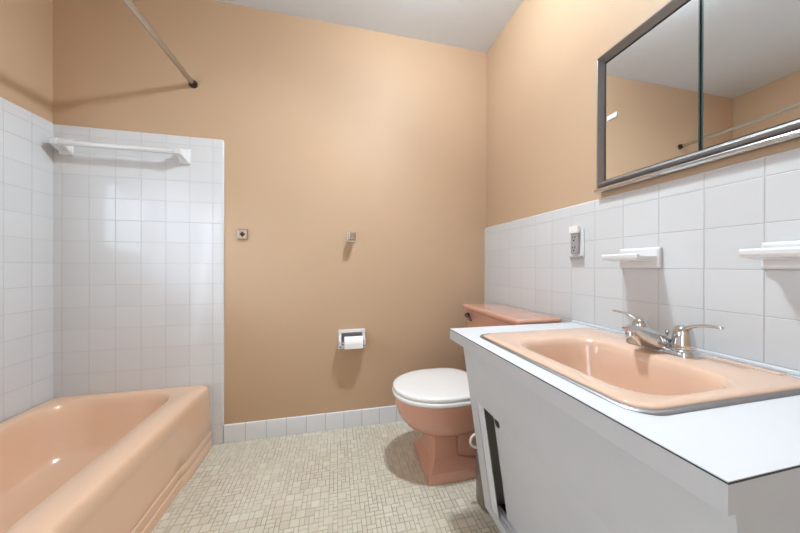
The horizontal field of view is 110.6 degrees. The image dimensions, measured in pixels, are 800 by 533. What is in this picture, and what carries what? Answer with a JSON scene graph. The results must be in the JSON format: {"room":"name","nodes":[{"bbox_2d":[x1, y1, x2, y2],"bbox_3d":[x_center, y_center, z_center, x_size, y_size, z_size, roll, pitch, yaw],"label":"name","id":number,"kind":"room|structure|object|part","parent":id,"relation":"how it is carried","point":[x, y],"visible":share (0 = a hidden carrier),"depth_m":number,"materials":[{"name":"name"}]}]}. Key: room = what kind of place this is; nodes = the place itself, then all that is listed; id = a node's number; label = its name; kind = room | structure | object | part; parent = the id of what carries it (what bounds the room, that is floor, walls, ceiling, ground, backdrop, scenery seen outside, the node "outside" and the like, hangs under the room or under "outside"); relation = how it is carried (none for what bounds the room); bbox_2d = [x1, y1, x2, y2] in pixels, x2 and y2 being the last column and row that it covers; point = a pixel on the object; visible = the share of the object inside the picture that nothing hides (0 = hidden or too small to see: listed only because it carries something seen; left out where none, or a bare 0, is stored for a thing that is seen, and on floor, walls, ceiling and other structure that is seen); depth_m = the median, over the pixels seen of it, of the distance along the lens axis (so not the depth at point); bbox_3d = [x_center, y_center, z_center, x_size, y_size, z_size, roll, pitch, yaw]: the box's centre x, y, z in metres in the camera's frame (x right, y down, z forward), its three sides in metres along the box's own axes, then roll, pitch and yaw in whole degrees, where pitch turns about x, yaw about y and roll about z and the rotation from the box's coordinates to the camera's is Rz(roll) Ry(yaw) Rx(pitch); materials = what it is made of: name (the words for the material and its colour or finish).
{"room":"bathroom","nodes":[
{"label":"bathroom","id":0,"kind":"room"},
{"bbox_2d":[0,0,52,422],"bbox_3d":[-1.447,-0.239,0.052,0.109,2.422,2.651,0,0,-13],"label":"wall","id":1,"kind":"structure","parent":0,"point":[26,26],"depth_m":1.23,"materials":[{"name":"white tile"}]},
{"bbox_2d":[53,0,485,444],"bbox_3d":[-0.568,-0.240,1.661,2.543,2.422,0.108,0,0,-13],"label":"wall","id":2,"kind":"structure","parent":0,"point":[301,134],"depth_m":1.56,"materials":[{"name":"beige paint"}]},
{"bbox_2d":[49,137,190,164],"bbox_3d":[-1.381,-0.584,1.381,0.561,0.080,0.073,0,0,-13],"label":"towel bar","id":3,"kind":"object","parent":2,"relation":"attached to","point":[64,146],"visible":1,"depth_m":1.35,"materials":[{"name":"white ceramic"}]},
{"bbox_3d":[-1.627,-0.584,1.325,0.056,0.080,0.073,0,0,-13],"label":"post","id":4,"kind":"part","parent":3,"relation":"part of","materials":[{"name":"white ceramic"}]},
{"bbox_3d":[-1.135,-0.583,1.438,0.056,0.080,0.073,0,0,-13],"label":"post","id":5,"kind":"part","parent":3,"relation":"part of","materials":[{"name":"white ceramic"}]},
{"bbox_3d":[-1.329,0.136,1.436,0.743,1.664,0.008,0,0,-13],"label":"tile panel","id":6,"kind":"part","parent":2,"relation":"part of","materials":[{"name":"white tile"}]},
{"bbox_2d":[123,0,197,87],"bbox_3d":[-0.825,-0.976,0.246,0.042,0.042,2.548,0,0,-13],"label":"shower rod","id":7,"kind":"object","parent":2,"relation":"attached to","point":[192,83],"visible":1,"depth_m":1.19,"materials":[{"name":"grey metal"}]},
{"bbox_2d":[237,229,247,239],"bbox_3d":[-0.875,-0.179,1.537,0.055,0.059,0.012,0,0,-13],"label":"towel bar bracket","id":8,"kind":"object","parent":2,"relation":"attached to","point":[242,234],"visible":1,"depth_m":1.53,"materials":[{"name":"silver metal"}]},
{"bbox_2d":[224,405,403,442],"bbox_3d":[-0.197,0.921,1.697,1.580,0.098,0.010,0,0,-13],"label":"baseboard","id":9,"kind":"structure","parent":2,"relation":"attached to","point":[244,431],"depth_m":1.61,"materials":[{"name":"white tile"}]},
{"bbox_2d":[347,232,355,241],"bbox_3d":[-0.285,-0.178,1.639,0.054,0.059,0.078,0,0,-13],"label":"post","id":10,"kind":"object","parent":2,"relation":"attached to","point":[351,236],"visible":1,"depth_m":1.62,"materials":[{"name":"silver metal"}]},
{"bbox_3d":[-0.284,-0.180,1.634,0.038,0.044,0.067,0,0,-13],"label":"arm","id":11,"kind":"part","parent":10,"relation":"part of","materials":[{"name":"beige metal"}]},
{"bbox_2d":[338,328,365,348],"bbox_3d":[-0.283,0.435,1.640,0.160,0.114,0.080,0,0,-13],"label":"toilet paper holder","id":12,"kind":"object","parent":2,"relation":"attached to","point":[342,333],"visible":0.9,"depth_m":1.66,"materials":[{"name":"silver metal"}]},
{"bbox_2d":[344,336,362,348],"bbox_3d":[-0.271,0.444,1.616,0.106,0.072,0.073,0,0,-13],"label":"toilet paper roll","id":13,"kind":"object","parent":12,"relation":"on","point":[350,342],"visible":1,"depth_m":1.58,"materials":[{"name":"white paper"}]},
{"bbox_3d":[-0.214,0.448,1.649,0.012,0.079,0.066,0,0,-13],"label":"arm","id":14,"kind":"part","parent":12,"relation":"part of","materials":[{"name":"silver metal"}]},
{"bbox_2d":[151,421,500,532],"bbox_3d":[-0.274,1.022,0.376,2.543,0.100,2.751,0,0,-13],"label":"floor","id":15,"kind":"structure","parent":0,"point":[367,478],"depth_m":1.20,"materials":[{"name":"beige tile"}]},
{"bbox_2d":[0,385,211,532],"bbox_3d":[-1.181,0.803,0.685,0.693,0.334,1.522,0,0,-13],"label":"bathtub","id":16,"kind":"object","parent":15,"relation":"on","point":[113,462],"visible":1,"depth_m":1.13,"materials":[{"name":"pink ceramic"}]},
{"bbox_2d":[392,303,561,485],"bbox_3d":[0.311,0.598,1.397,0.710,0.746,0.542,0,0,-13],"label":"toilet","id":17,"kind":"object","parent":15,"relation":"on","point":[435,403],"visible":0.62,"depth_m":1.27,"materials":[{"name":"pink ceramic"}]},
{"bbox_3d":[0.180,0.599,1.366,0.440,0.018,0.369,0,0,-13],"label":"seat","id":18,"kind":"part","parent":17,"relation":"part of","materials":[{"name":"white plastic"}]},
{"bbox_3d":[0.180,0.577,1.366,0.432,0.021,0.361,0,0,-13],"label":"lid","id":19,"kind":"part","parent":17,"relation":"part of","materials":[{"name":"white plastic"}]},
{"bbox_3d":[0.202,0.699,1.372,0.469,0.180,0.358,0,0,-13],"label":"bowl","id":20,"kind":"part","parent":17,"relation":"part of","materials":[{"name":"pink ceramic"}]},
{"bbox_3d":[0.397,0.291,1.595,0.031,0.037,0.088,0,0,-13],"label":"flush lever","id":21,"kind":"part","parent":17,"relation":"part of","materials":[{"name":"silver metal"}]},
{"bbox_3d":[0.552,0.426,1.452,0.208,0.336,0.510,0,0,-13],"label":"tank","id":22,"kind":"part","parent":17,"relation":"part of","materials":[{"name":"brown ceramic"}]},
{"bbox_3d":[0.546,0.242,1.450,0.228,0.032,0.542,0,0,-13],"label":"tank lid","id":23,"kind":"part","parent":17,"relation":"part of","materials":[{"name":"pink ceramic"}]},
{"bbox_2d":[469,433,488,513],"bbox_3d":[0.395,0.822,1.138,0.166,0.299,0.176,0,0,36],"label":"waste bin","id":24,"kind":"object","parent":15,"relation":"on","point":[479,489],"visible":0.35,"depth_m":1.12,"materials":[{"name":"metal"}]},
{"bbox_3d":[0.298,0.706,1.119,0.040,0.067,0.010,0,0,-13],"label":"handle","id":25,"kind":"part","parent":24,"relation":"part of","materials":[{"name":"beige plastic"}]},
{"bbox_2d":[463,347,799,532],"bbox_3d":[0.564,0.623,0.721,0.532,0.699,0.704,0,0,-13],"label":"vanity cabinet","id":26,"kind":"object","parent":15,"relation":"on","point":[543,470],"visible":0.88,"depth_m":0.59,"materials":[{"name":"grey paint"}]},
{"bbox_3d":[0.495,0.582,1.056,0.515,0.618,0.016,0,0,-13],"label":"panel","id":27,"kind":"part","parent":26,"relation":"part of","materials":[{"name":"grey paint"}]},
{"bbox_3d":[0.623,0.884,0.735,0.409,0.014,0.666,0,0,-13],"label":"panel","id":28,"kind":"part","parent":26,"relation":"part of","materials":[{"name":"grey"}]},
{"bbox_3d":[0.374,0.648,0.745,0.066,0.400,0.362,0,0,-13],"label":"sliding door","id":29,"kind":"part","parent":26,"relation":"part of","materials":[{"name":"white wood"}]},
{"bbox_3d":[0.424,0.648,0.491,0.066,0.400,0.235,0,0,-13],"label":"sliding door","id":30,"kind":"part","parent":26,"relation":"part of","materials":[{"name":"white wood"}]},
{"bbox_2d":[450,322,799,515],"bbox_3d":[0.547,0.254,0.736,0.562,0.038,0.762,0,0,-13],"label":"countertop","id":31,"kind":"structure","parent":26,"relation":"on","point":[736,459],"depth_m":0.40,"materials":[{"name":"white laminate"}]},
{"bbox_2d":[480,328,799,415],"bbox_3d":[0.552,0.305,0.742,0.486,0.160,0.538,0,0,-13],"label":"sink","id":32,"kind":"object","parent":31,"relation":"in","point":[628,376],"visible":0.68,"depth_m":0.66,"materials":[{"name":"pink ceramic"}]},
{"bbox_2d":[612,310,723,358],"bbox_3d":[0.710,0.182,0.759,0.183,0.090,0.195,0,0,30],"label":"faucet","id":33,"kind":"object","parent":31,"relation":"on","point":[682,343],"visible":1,"depth_m":0.72,"materials":[{"name":"silver metal"}]},
{"bbox_3d":[0.696,0.153,0.845,0.024,0.033,0.083,0,0,-13],"label":"lever","id":34,"kind":"part","parent":33,"relation":"part of","materials":[{"name":"silver metal"}]},
{"bbox_3d":[0.704,0.180,0.810,0.049,0.059,0.049,0,0,-13],"label":"handle","id":35,"kind":"part","parent":33,"relation":"part of","materials":[{"name":"silver metal"}]},
{"bbox_3d":[0.667,0.192,0.749,0.144,0.068,0.066,0,0,-13],"label":"spout","id":36,"kind":"part","parent":33,"relation":"part of","materials":[{"name":"silver metal"}]},
{"bbox_3d":[0.727,0.180,0.711,0.049,0.059,0.049,0,0,-13],"label":"handle","id":37,"kind":"part","parent":33,"relation":"part of","materials":[{"name":"silver metal"}]},
{"bbox_3d":[0.735,0.154,0.675,0.024,0.033,0.083,0,0,-13],"label":"lever","id":38,"kind":"part","parent":33,"relation":"part of","materials":[{"name":"silver metal"}]},
{"bbox_2d":[572,320,799,375],"bbox_3d":[0.815,0.231,0.798,0.012,0.009,0.761,0,0,-13],"label":"strip","id":39,"kind":"object","parent":31,"relation":"on","point":[768,366],"visible":0.8,"depth_m":0.69,"materials":[{"name":"white laminate"}]},
{"bbox_3d":[0.649,0.583,0.390,0.515,0.618,0.016,0,0,-13],"label":"panel","id":40,"kind":"part","parent":26,"relation":"part of","materials":[{"name":"grey paint"}]},
{"bbox_2d":[216,0,522,52],"bbox_3d":[-0.269,-1.499,0.371,2.543,0.100,2.751,0,0,-13],"label":"ceiling","id":41,"kind":"structure","parent":0,"point":[475,25],"depth_m":1.59,"materials":[{"name":"paint"}]},
{"bbox_2d":[485,0,799,370],"bbox_3d":[0.925,-0.236,0.598,0.110,2.422,2.651,0,0,-13],"label":"wall","id":42,"kind":"structure","parent":0,"point":[541,68],"depth_m":1.05,"materials":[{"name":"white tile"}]},
{"bbox_2d":[569,226,583,257],"bbox_3d":[0.728,-0.101,1.151,0.024,0.132,0.068,0,0,-13],"label":"power outlet","id":43,"kind":"object","parent":42,"relation":"attached to","point":[576,233],"visible":1,"depth_m":1.14,"materials":[{"name":"white plastic"}]},
{"bbox_2d":[570,233,579,253],"bbox_3d":[0.728,-0.096,1.150,0.014,0.086,0.036,0,0,-13],"label":"socket","id":44,"kind":"object","parent":43,"relation":"attached to","point":[574,237],"depth_m":1.14,"materials":[{"name":"grey plastic"}]},
{"bbox_2d":[602,247,661,267],"bbox_3d":[0.750,-0.028,0.904,0.092,0.066,0.126,0,0,-13],"label":"shelf","id":45,"kind":"object","parent":42,"relation":"attached to","point":[651,257],"visible":1,"depth_m":0.88,"materials":[{"name":"white ceramic"}]},
{"bbox_2d":[602,253,656,261],"bbox_3d":[0.745,-0.028,0.904,0.082,0.025,0.116,0,0,-13],"label":"tray","id":46,"kind":"object","parent":45,"relation":"on","point":[621,257],"depth_m":0.88,"materials":[{"name":"white ceramic"}]},
{"bbox_3d":[0.864,0.357,0.636,0.010,1.234,2.550,0,0,-13],"label":"tile panel","id":47,"kind":"part","parent":42,"relation":"part of","materials":[{"name":"white tile"}]},
{"bbox_2d":[594,0,799,192],"bbox_3d":[0.823,-0.534,0.765,0.035,0.512,0.600,0,0,-13],"label":"medicine cabinet","id":48,"kind":"object","parent":42,"relation":"attached to","point":[698,82],"visible":1,"depth_m":0.78,"materials":[{"name":"grey metal"}]},
{"bbox_3d":[0.774,-0.548,1.011,0.005,0.018,0.038,0,0,-13],"label":"finger pull","id":49,"kind":"part","parent":48,"relation":"part of","materials":[{"name":"white plastic"}]},
{"bbox_3d":[0.828,-0.778,0.765,0.026,0.024,0.599,0,0,-13],"label":"frame rail","id":50,"kind":"part","parent":48,"relation":"part of","materials":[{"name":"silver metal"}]},
{"bbox_3d":[0.803,-0.541,0.904,0.003,0.434,0.271,0,0,-13],"label":"mirror door","id":51,"kind":"part","parent":48,"relation":"part of","materials":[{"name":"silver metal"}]},
{"bbox_3d":[0.825,-0.302,0.766,0.028,0.040,0.600,0,0,-13],"label":"frame rail","id":52,"kind":"part","parent":48,"relation":"part of","materials":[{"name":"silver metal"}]},
{"bbox_3d":[0.865,-0.540,0.628,0.003,0.434,0.272,0,0,-13],"label":"mirror door","id":53,"kind":"part","parent":48,"relation":"part of","materials":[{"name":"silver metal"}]},
{"bbox_2d":[738,240,799,268],"bbox_3d":[0.825,-0.025,0.581,0.092,0.062,0.126,0,0,-13],"label":"shelf","id":54,"kind":"object","parent":42,"relation":"attached to","point":[783,254],"visible":1,"depth_m":0.60,"materials":[{"name":"white ceramic"}]},
{"bbox_2d":[738,247,799,259],"bbox_3d":[0.819,-0.027,0.580,0.082,0.025,0.116,0,0,-13],"label":"tray","id":55,"kind":"object","parent":54,"relation":"on","point":[763,253],"depth_m":0.59,"materials":[{"name":"white ceramic"}]},
{"bbox_3d":[0.863,-0.025,0.589,0.014,0.062,0.126,0,0,-13],"label":"plate","id":56,"kind":"part","parent":54,"relation":"part of","materials":[{"name":"white ceramic"}]}
]}

